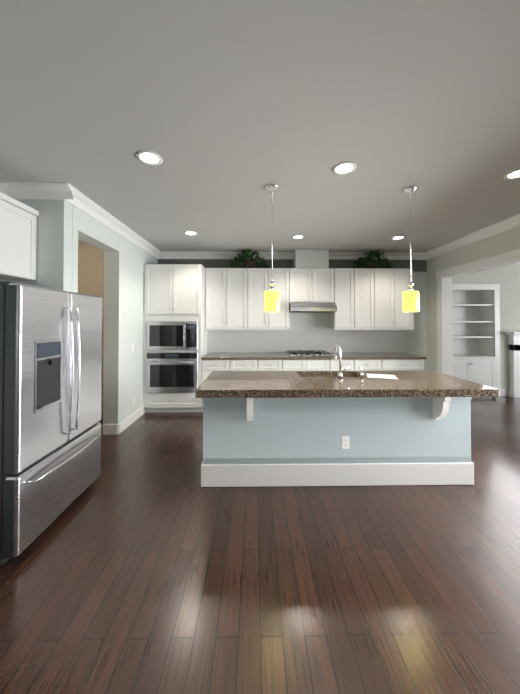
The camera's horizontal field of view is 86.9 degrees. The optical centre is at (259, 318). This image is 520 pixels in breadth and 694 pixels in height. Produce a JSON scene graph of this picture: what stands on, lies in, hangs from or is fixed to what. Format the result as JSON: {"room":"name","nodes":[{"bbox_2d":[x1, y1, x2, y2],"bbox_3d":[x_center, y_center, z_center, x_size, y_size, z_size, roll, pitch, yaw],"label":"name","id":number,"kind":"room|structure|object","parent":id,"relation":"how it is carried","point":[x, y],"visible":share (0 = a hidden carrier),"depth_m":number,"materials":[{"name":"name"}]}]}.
{"room":"kitchen","nodes":[
{"label":"kitchen","id":0,"kind":"room"},
{"bbox_2d":[0,199,72,291],"bbox_3d":[-2.237,0.143,2.663,0.730,2.780,0.120,0,-1,-1],"label":"wall","id":1,"kind":"structure","parent":0,"point":[54,249],"depth_m":2.62,"materials":[{"name":"paint"}]},
{"bbox_2d":[0,192,38,279],"bbox_3d":[-2.276,-0.694,2.136,0.390,0.660,0.947,0,-1,-1],"label":"upper cabinet","id":2,"kind":"object","parent":1,"relation":"attached to","point":[18,231],"visible":1,"depth_m":2.41,"materials":[{"name":"white wood"}]},
{"bbox_2d":[0,182,63,198],"bbox_3d":[-2.120,-1.191,2.575,0.480,0.115,0.095,0,-1,-1],"label":"crown molding","id":3,"kind":"structure","parent":1,"relation":"attached to","point":[16,190],"depth_m":2.58,"materials":[{"name":"white wood"}]},
{"bbox_2d":[78,244,103,412],"bbox_3d":[-2.790,0.168,4.584,1.377,2.780,0.100,0,-1,-1],"label":"wall","id":4,"kind":"structure","parent":0,"point":[90,269],"depth_m":4.54,"materials":[{"name":"paint"}]},
{"bbox_2d":[72,205,157,423],"bbox_3d":[-1.990,0.160,3.973,0.200,2.780,2.487,0,-1,-1],"label":"wall","id":5,"kind":"structure","parent":0,"point":[125,260],"depth_m":3.69,"materials":[{"name":"paint"}]},
{"bbox_2d":[56,182,159,257],"bbox_3d":[-1.839,-1.175,3.774,0.095,0.115,2.485,0,-1,-1],"label":"crown molding","id":6,"kind":"structure","parent":5,"relation":"attached to","point":[70,194],"depth_m":3.15,"materials":[{"name":"white wood"}]},
{"bbox_2d":[102,406,143,434],"bbox_3d":[0.330,1.478,3.859,5.657,0.140,2.506,0,-1,-1],"label":"baseboard","id":7,"kind":"structure","parent":5,"relation":"attached to","point":[115,429],"depth_m":3.71,"materials":[{"name":"white wood"}]},
{"bbox_2d":[131,343,133,405],"bbox_3d":[-1.887,0.841,4.076,0.009,0.934,0.115,0,-1,-1],"label":"switch plates","id":8,"kind":"object","parent":5,"relation":"attached to","point":[132,346],"visible":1,"depth_m":4.06,"materials":[{"name":"white plastic"}]},
{"bbox_2d":[0,396,519,693],"bbox_3d":[1.636,1.576,2.129,13.500,0.100,11.700,0,-1,-1],"label":"floor","id":9,"kind":"structure","parent":0,"point":[144,562],"depth_m":1.58,"materials":[{"name":"brown wood"}]},
{"bbox_2d":[0,281,101,565],"bbox_3d":[-1.910,0.652,2.117,1.007,1.747,0.918,0,-1,-1],"label":"refrigerator","id":10,"kind":"object","parent":9,"relation":"on","point":[50,394],"visible":1,"depth_m":1.87,"materials":[{"name":"grey metal"}]},
{"bbox_2d":[143,264,207,411],"bbox_3d":[-1.430,0.340,4.751,0.937,2.440,0.696,0,-1,-1],"label":"tall cabinet","id":11,"kind":"object","parent":9,"relation":"on","point":[175,341],"visible":1,"depth_m":4.47,"materials":[{"name":"painted wood"},{"name":"brushed nickel"}]},
{"bbox_2d":[146,352,197,392],"bbox_3d":[-1.428,0.888,4.634,0.827,0.660,0.476,0,-1,-1],"label":"wall oven","id":12,"kind":"object","parent":11,"relation":"in","point":[166,372],"depth_m":4.44,"materials":[{"name":"silver metal"}]},
{"bbox_2d":[146,322,197,349],"bbox_3d":[-1.428,0.288,4.645,0.827,0.460,0.468,0,-1,-1],"label":"microwave","id":13,"kind":"object","parent":11,"relation":"in","point":[159,335],"depth_m":4.45,"materials":[{"name":"silver metal"}]},
{"bbox_2d":[202,360,256,411],"bbox_3d":[-0.499,1.121,4.792,0.920,0.880,0.620,0,-1,-1],"label":"base cabinet","id":14,"kind":"object","parent":9,"relation":"on","point":[208,366],"depth_m":4.49,"materials":[{"name":"white wood"}]},
{"bbox_2d":[201,352,426,359],"bbox_3d":[0.885,0.660,4.803,3.688,0.040,0.650,0,-1,-1],"label":"countertop","id":15,"kind":"structure","parent":14,"relation":"on","point":[210,355],"depth_m":4.56,"materials":[{"name":"brown stone"}]},
{"bbox_2d":[285,350,331,355],"bbox_3d":[0.838,0.615,4.817,0.740,0.049,0.500,0,-1,-1],"label":"cooktop","id":16,"kind":"object","parent":15,"relation":"in","point":[300,353],"depth_m":4.73,"materials":[{"name":"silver metal"}]},
{"bbox_2d":[257,360,288,370],"bbox_3d":[0.162,1.121,4.801,0.542,0.880,0.620,0,-1,-1],"label":"base cabinet","id":17,"kind":"object","parent":9,"relation":"on","point":[262,365],"depth_m":4.50,"materials":[{"name":"white wood"}]},
{"bbox_2d":[289,360,328,370],"bbox_3d":[0.751,1.121,4.810,0.781,0.880,0.620,0,-1,-1],"label":"base cabinet","id":18,"kind":"object","parent":9,"relation":"on","point":[294,365],"depth_m":4.51,"materials":[{"name":"white wood"}]},
{"bbox_2d":[201,399,473,486],"bbox_3d":[0.712,1.108,2.772,2.502,0.851,0.840,0,-1,-1],"label":"kitchen island","id":19,"kind":"object","parent":9,"relation":"on","point":[337,428],"depth_m":2.52,"materials":[{"name":"paint"}]},
{"bbox_2d":[342,436,349,448],"bbox_3d":[0.786,1.141,2.518,0.070,0.114,0.008,0,-1,-1],"label":"outlet","id":20,"kind":"object","parent":19,"relation":"attached to","point":[345,439],"depth_m":2.52,"materials":[{"name":"white plastic"}]},
{"bbox_2d":[195,371,498,398],"bbox_3d":[0.747,0.648,2.793,2.600,0.068,0.910,0,-1,-1],"label":"island countertop","id":21,"kind":"structure","parent":19,"relation":"on","point":[220,384],"depth_m":2.51,"materials":[{"name":"brown stone"}]},
{"bbox_2d":[334,343,362,377],"bbox_3d":[0.930,0.438,2.917,0.262,0.357,0.218,0,-1,-1],"label":"faucet","id":22,"kind":"object","parent":21,"relation":"on","point":[340,375],"depth_m":2.83,"materials":[{"name":"silver metal"}]},
{"bbox_2d":[329,360,360,370],"bbox_3d":[1.342,1.121,4.818,0.542,0.880,0.620,0,-1,-1],"label":"base cabinet","id":23,"kind":"object","parent":9,"relation":"on","point":[354,365],"depth_m":4.52,"materials":[{"name":"white wood"}]},
{"bbox_2d":[361,360,388,370],"bbox_3d":[1.806,1.121,4.825,0.532,0.880,0.620,0,-1,-1],"label":"base cabinet","id":24,"kind":"object","parent":9,"relation":"on","point":[365,364],"depth_m":4.52,"materials":[{"name":"white wood"}]},
{"bbox_2d":[389,360,423,369],"bbox_3d":[2.319,1.122,4.832,0.779,0.880,0.620,0,-1,-1],"label":"base cabinet","id":25,"kind":"object","parent":9,"relation":"on","point":[393,364],"depth_m":4.53,"materials":[{"name":"white wood"}]},
{"bbox_2d":[452,284,500,395],"bbox_3d":[4.186,0.442,5.671,1.292,2.260,0.470,0,-1,-1],"label":"built-in bookcase","id":26,"kind":"object","parent":9,"relation":"on","point":[476,333],"visible":0.62,"depth_m":5.59,"materials":[{"name":"white wood"}]},
{"bbox_2d":[506,331,519,397],"bbox_3d":[5.880,0.919,5.450,1.860,1.300,0.190,0,-1,-1],"label":"fireplace mantel","id":27,"kind":"object","parent":9,"relation":"on","point":[514,359],"visible":1,"depth_m":5.44,"materials":[{"name":"white wood"}]},
{"bbox_2d":[0,0,519,251],"bbox_3d":[1.636,-1.304,2.166,13.500,0.100,11.700,0,-1,-1],"label":"ceiling","id":28,"kind":"structure","parent":0,"point":[227,111],"depth_m":1.71,"materials":[{"name":"paint"}]},
{"bbox_2d":[136,150,162,165],"bbox_3d":[-0.864,-1.249,2.150,0.194,0.008,0.194,0,-1,-1],"label":"recessed light","id":29,"kind":"object","parent":28,"relation":"in","point":[149,158],"visible":1,"depth_m":2.15,"materials":[{"name":"white"}]},
{"bbox_2d":[184,231,197,234],"bbox_3d":[-1.000,-1.225,3.968,0.194,0.008,0.194,0,-1,-1],"label":"recessed light","id":30,"kind":"object","parent":28,"relation":"in","point":[190,233],"visible":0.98,"depth_m":3.97,"materials":[{"name":"white"}]},
{"bbox_2d":[265,184,279,311],"bbox_3d":[0.115,-0.655,2.606,0.140,1.184,0.140,0,-1,-1],"label":"pendant light","id":31,"kind":"object","parent":28,"relation":"hanging from","point":[272,303],"visible":1,"depth_m":2.56,"materials":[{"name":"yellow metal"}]},
{"bbox_2d":[292,235,304,238],"bbox_3d":[0.578,-1.223,4.151,0.194,0.008,0.194,0,-1,-1],"label":"recessed light","id":32,"kind":"object","parent":28,"relation":"in","point":[297,236],"visible":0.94,"depth_m":4.13,"materials":[{"name":"white"}]},
{"bbox_2d":[332,162,356,174],"bbox_3d":[0.704,-1.247,2.292,0.194,0.008,0.194,0,-1,-1],"label":"recessed light","id":33,"kind":"object","parent":28,"relation":"in","point":[343,168],"visible":1,"depth_m":2.29,"materials":[{"name":"white"}]},
{"bbox_2d":[391,236,404,239],"bbox_3d":[2.107,-1.222,4.192,0.194,0.008,0.194,0,-1,-1],"label":"recessed light","id":34,"kind":"object","parent":28,"relation":"in","point":[397,237],"visible":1,"depth_m":4.17,"materials":[{"name":"white"}]},
{"bbox_2d":[403,186,418,311],"bbox_3d":[1.449,-0.654,2.645,0.140,1.184,0.140,0,-1,-1],"label":"pendant light","id":35,"kind":"object","parent":28,"relation":"hanging from","point":[410,300],"visible":1,"depth_m":2.60,"materials":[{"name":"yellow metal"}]},
{"bbox_2d":[504,169,519,179],"bbox_3d":[2.233,-1.246,2.374,0.194,0.008,0.194,0,-1,-1],"label":"recessed light","id":36,"kind":"object","parent":28,"relation":"in","point":[514,174],"visible":1,"depth_m":2.40,"materials":[{"name":"white"}]},
{"bbox_2d":[158,259,426,369],"bbox_3d":[0.694,0.176,5.194,5.197,2.780,0.120,0,-1,-1],"label":"wall","id":37,"kind":"structure","parent":0,"point":[415,341],"depth_m":5.16,"materials":[{"name":"paint"}]},
{"bbox_2d":[205,268,252,327],"bbox_3d":[-0.561,-0.351,4.955,0.801,1.054,0.330,0,-1,-1],"label":"upper cabinet","id":38,"kind":"object","parent":37,"relation":"attached to","point":[228,291],"depth_m":4.80,"materials":[{"name":"white wood"}]},
{"bbox_2d":[253,268,292,327],"bbox_3d":[0.143,-0.350,4.965,0.867,1.054,0.330,0,-1,-1],"label":"upper cabinet","id":39,"kind":"object","parent":37,"relation":"attached to","point":[282,277],"depth_m":4.81,"materials":[{"name":"white wood"}]},
{"bbox_2d":[227,249,269,267],"bbox_3d":[-0.207,-1.076,4.942,0.782,0.393,0.369,0,-1,-1],"label":"plant","id":40,"kind":"object","parent":39,"relation":"on","point":[247,255],"visible":0.94,"depth_m":4.90,"materials":[{"name":"green plant"}]},
{"bbox_2d":[157,251,423,259],"bbox_3d":[0.564,-1.158,5.102,4.940,0.115,0.095,0,-1,-1],"label":"crown molding","id":41,"kind":"structure","parent":37,"relation":"attached to","point":[163,255],"depth_m":5.10,"materials":[{"name":"white"}]},
{"bbox_2d":[208,312,403,352],"bbox_3d":[0.870,0.191,5.130,3.667,0.906,0.008,0,-1,-1],"label":"backsplash","id":42,"kind":"structure","parent":37,"relation":"attached to","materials":[{"name":"tile"}]},
{"bbox_2d":[293,249,328,267],"bbox_3d":[0.921,-1.047,5.006,0.590,0.334,0.292,0,-1,-1],"label":"chase","id":43,"kind":"object","parent":37,"relation":"attached to","point":[310,258],"visible":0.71,"depth_m":4.86,"materials":[{"name":"paint"}]},
{"bbox_2d":[293,268,336,303],"bbox_3d":[0.906,-0.572,4.979,0.788,0.610,0.330,0,-1,-1],"label":"upper cabinet","id":44,"kind":"object","parent":37,"relation":"attached to","point":[310,285],"depth_m":4.82,"materials":[{"name":"white wood"}]},
{"bbox_2d":[289,303,336,311],"bbox_3d":[0.907,-0.185,4.884,0.786,0.157,0.490,0,-1,-1],"label":"range hood","id":45,"kind":"object","parent":44,"relation":"attached to","point":[293,307],"depth_m":4.66,"materials":[{"name":"silver metal"}]},
{"bbox_2d":[325,268,380,327],"bbox_3d":[1.652,-0.350,4.987,0.833,1.054,0.330,0,-1,-1],"label":"upper cabinet","id":46,"kind":"object","parent":37,"relation":"attached to","point":[359,298],"depth_m":4.83,"materials":[{"name":"white wood"}]},
{"bbox_2d":[377,268,413,327],"bbox_3d":[2.322,-0.350,4.996,0.768,1.054,0.330,0,-1,-1],"label":"upper cabinet","id":47,"kind":"object","parent":37,"relation":"attached to","point":[392,282],"depth_m":4.84,"materials":[{"name":"white wood"}]},
{"bbox_2d":[351,250,393,267],"bbox_3d":[2.027,-1.091,4.968,0.786,0.424,0.380,0,-1,-1],"label":"plant","id":48,"kind":"object","parent":47,"relation":"on","point":[372,263],"visible":0.9,"depth_m":4.93,"materials":[{"name":"green plant"}]},
{"bbox_2d":[427,226,519,371],"bbox_3d":[3.278,0.121,0.994,0.150,2.780,8.347,0,-1,-1],"label":"wall","id":49,"kind":"structure","parent":0,"point":[503,242],"depth_m":4.55,"materials":[{"name":"paint"}]},
{"bbox_2d":[424,213,519,259],"bbox_3d":[3.155,-1.211,1.011,0.095,0.115,8.350,0,-1,-1],"label":"crown molding","id":50,"kind":"structure","parent":49,"relation":"attached to","point":[512,222],"depth_m":3.94,"materials":[{"name":"white wood"}]},
{"bbox_2d":[436,248,519,375],"bbox_3d":[3.254,0.338,2.678,0.194,2.390,4.380,0,-1,-1],"label":"door frame","id":51,"kind":"structure","parent":49,"relation":"attached to","point":[444,277],"depth_m":4.72,"materials":[{"name":"white wood"}]},
{"bbox_2d":[452,264,519,395],"bbox_3d":[5.561,0.183,5.793,4.547,2.780,0.480,0,-1,-1],"label":"wall","id":52,"kind":"structure","parent":0,"point":[507,278],"depth_m":5.55,"materials":[{"name":"paint"}]}
]}

